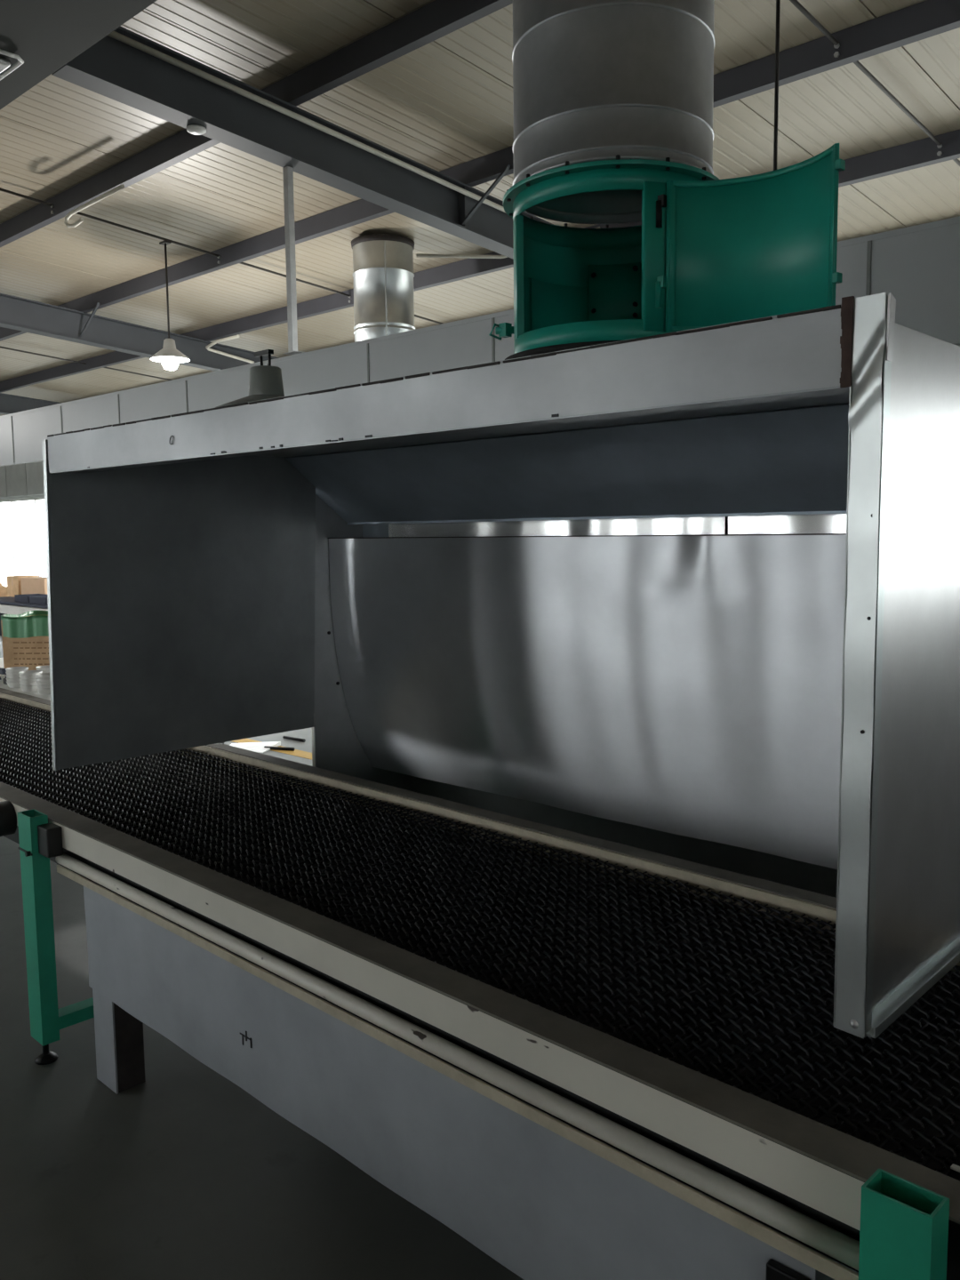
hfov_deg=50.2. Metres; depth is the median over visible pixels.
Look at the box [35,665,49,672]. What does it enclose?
cup stack
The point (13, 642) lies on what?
print
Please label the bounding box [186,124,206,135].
smoke detector
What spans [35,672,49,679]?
cup
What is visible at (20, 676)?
cup
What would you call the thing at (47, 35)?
girder
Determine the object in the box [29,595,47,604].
tray
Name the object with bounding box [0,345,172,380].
rod
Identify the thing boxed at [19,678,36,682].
cup
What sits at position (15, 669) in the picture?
cup
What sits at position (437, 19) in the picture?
purlin
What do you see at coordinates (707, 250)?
housing
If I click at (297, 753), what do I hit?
trim
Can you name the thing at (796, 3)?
rod
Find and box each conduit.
[107,31,505,213]
[205,334,254,363]
[416,226,600,258]
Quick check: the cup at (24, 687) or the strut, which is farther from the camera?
the strut
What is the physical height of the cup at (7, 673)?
0.036 m
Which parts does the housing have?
plate, motor, access door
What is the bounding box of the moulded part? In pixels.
[0,667,6,674]
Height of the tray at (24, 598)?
0.075 m
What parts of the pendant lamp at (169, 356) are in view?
rod, lamp shade, bulb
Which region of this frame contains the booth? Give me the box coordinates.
[42,292,959,1039]
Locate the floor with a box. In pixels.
[0,640,524,1279]
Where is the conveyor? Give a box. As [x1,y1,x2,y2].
[0,688,959,1279]
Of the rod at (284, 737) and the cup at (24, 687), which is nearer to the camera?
the cup at (24, 687)
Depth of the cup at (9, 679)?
5.86 m
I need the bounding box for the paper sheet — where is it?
[229,741,280,752]
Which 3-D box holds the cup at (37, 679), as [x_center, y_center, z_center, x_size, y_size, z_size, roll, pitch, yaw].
[-2.377,0.222,5.641,0.124,0.036,0.124,5,8,44]
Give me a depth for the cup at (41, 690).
5.59 m
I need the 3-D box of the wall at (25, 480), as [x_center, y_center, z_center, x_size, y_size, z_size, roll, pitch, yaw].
[-0.973,-1.746,13.163,32.500,3.983,0.191,5,8,43]
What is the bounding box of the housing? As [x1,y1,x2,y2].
[488,143,845,359]
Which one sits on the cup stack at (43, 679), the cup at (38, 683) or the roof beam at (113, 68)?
the cup at (38, 683)
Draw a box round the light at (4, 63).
[0,48,23,80]
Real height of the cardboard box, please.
0.376 m
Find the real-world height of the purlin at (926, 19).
0.149 m
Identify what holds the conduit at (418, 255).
attached to the purlin at (924, 152)
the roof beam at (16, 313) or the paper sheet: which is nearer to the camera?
the paper sheet
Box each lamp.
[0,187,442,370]
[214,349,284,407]
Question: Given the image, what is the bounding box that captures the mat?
[0,596,47,608]
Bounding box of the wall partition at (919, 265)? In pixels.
[0,216,959,466]
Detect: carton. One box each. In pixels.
[6,575,39,596]
[20,576,47,594]
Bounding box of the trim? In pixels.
[231,738,311,759]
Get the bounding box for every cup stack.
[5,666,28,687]
[18,670,42,691]
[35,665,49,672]
[35,672,50,694]
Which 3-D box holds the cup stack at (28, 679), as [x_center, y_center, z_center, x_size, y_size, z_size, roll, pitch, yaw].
[-2.519,0.230,5.755,0.124,0.108,0.124,5,8,44]
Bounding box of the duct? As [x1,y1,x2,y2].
[351,233,415,342]
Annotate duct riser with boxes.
[512,0,714,223]
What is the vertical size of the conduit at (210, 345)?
0.188 m
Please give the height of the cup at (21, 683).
0.036 m
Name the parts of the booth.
trim, panel, weir plate, weir plate, weir plate, corner post, panel, panel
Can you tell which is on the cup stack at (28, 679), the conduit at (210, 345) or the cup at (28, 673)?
the cup at (28, 673)
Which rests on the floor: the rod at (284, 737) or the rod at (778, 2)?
the rod at (284, 737)
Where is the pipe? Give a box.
[64,184,124,227]
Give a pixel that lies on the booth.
(692, 595)
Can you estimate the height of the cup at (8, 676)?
0.036 m
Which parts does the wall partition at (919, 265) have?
panel, panel, panel, panel, panel, panel, panel, panel, panel, panel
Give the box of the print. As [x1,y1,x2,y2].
[13,641,49,664]
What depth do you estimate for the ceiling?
6.89 m
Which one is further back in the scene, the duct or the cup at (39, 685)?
the duct
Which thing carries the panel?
on the floor
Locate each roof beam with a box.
[0,292,279,371]
[0,392,61,414]
[51,25,553,259]
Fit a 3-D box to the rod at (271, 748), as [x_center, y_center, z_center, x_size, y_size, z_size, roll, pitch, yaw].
[-1.508,0.815,7.700,0.240,0.024,0.024,1,6,16]
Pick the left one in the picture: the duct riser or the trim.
the trim
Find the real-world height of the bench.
0.860 m
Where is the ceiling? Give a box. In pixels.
[0,0,959,415]
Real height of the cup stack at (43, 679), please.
0.108 m
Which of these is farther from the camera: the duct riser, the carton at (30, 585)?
the carton at (30, 585)
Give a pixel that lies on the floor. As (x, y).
(181, 1172)
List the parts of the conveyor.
rail, leg, rail, rail, rail, leg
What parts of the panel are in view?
leg, plate, plate, plate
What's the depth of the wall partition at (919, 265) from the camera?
5.60 m
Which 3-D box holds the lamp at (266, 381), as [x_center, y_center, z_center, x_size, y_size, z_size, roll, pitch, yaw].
[-0.685,-0.784,3.292,0.340,0.283,0.340,5,8,43]
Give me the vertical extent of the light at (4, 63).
0.030 m
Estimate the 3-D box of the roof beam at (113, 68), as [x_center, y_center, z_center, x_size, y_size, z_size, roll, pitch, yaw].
[0.267,-2.990,7.289,0.570,0.771,6.455,5,8,43]
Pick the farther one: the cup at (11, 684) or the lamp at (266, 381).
the cup at (11, 684)
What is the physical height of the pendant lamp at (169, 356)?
1.254 m
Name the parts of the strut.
foot plate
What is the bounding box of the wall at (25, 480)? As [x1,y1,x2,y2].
[0,461,44,499]
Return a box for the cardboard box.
[0,610,49,670]
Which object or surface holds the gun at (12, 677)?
on the side table
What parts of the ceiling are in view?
panel, panel, panel, panel, panel, panel, panel, panel, panel, panel, panel, panel, panel, panel, panel, panel, panel, panel, panel, panel, panel, panel, panel, panel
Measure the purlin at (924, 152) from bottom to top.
0.149 m
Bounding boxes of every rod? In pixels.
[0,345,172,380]
[264,745,294,751]
[282,736,305,742]
[773,0,780,170]
[789,0,959,166]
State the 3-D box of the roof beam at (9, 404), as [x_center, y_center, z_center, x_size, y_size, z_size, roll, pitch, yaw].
[-8.232,-3.711,15.165,0.570,0.771,6.455,5,8,43]
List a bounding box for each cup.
[5,666,28,672]
[5,672,19,675]
[5,674,19,679]
[6,677,20,681]
[6,680,20,687]
[18,670,42,676]
[18,675,36,679]
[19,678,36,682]
[19,681,36,685]
[19,684,37,691]
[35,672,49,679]
[35,678,49,681]
[36,680,50,685]
[36,683,50,688]
[36,687,50,694]
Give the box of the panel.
[79,874,858,1279]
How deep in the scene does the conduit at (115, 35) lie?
5.94 m
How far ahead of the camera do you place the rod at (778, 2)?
3.08 m
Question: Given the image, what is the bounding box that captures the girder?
[0,0,157,109]
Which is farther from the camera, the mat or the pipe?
the mat
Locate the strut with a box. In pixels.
[282,166,304,355]
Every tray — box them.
[14,593,47,602]
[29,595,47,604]
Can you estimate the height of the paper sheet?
0.030 m
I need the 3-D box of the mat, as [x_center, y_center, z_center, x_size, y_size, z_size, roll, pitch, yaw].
[-4.615,-0.383,11.219,3.900,0.030,0.460,5,8,44]
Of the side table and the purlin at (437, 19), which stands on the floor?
the side table
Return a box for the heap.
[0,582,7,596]
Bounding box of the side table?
[0,657,223,743]
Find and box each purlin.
[0,0,512,247]
[0,0,959,341]
[0,129,959,392]
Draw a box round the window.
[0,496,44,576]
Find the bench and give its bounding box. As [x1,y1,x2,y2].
[0,603,47,641]
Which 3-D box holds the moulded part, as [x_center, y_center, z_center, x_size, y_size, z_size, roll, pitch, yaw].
[-2.891,0.188,6.202,0.087,0.035,0.038,4,8,39]
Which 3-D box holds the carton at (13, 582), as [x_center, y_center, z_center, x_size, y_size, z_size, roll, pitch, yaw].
[-5.705,-0.656,12.802,0.362,0.291,0.261,5,8,44]
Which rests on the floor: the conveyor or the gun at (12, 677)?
the conveyor
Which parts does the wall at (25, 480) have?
panel, panel, panel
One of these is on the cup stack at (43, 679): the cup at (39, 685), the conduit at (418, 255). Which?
the cup at (39, 685)
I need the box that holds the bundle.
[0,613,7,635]

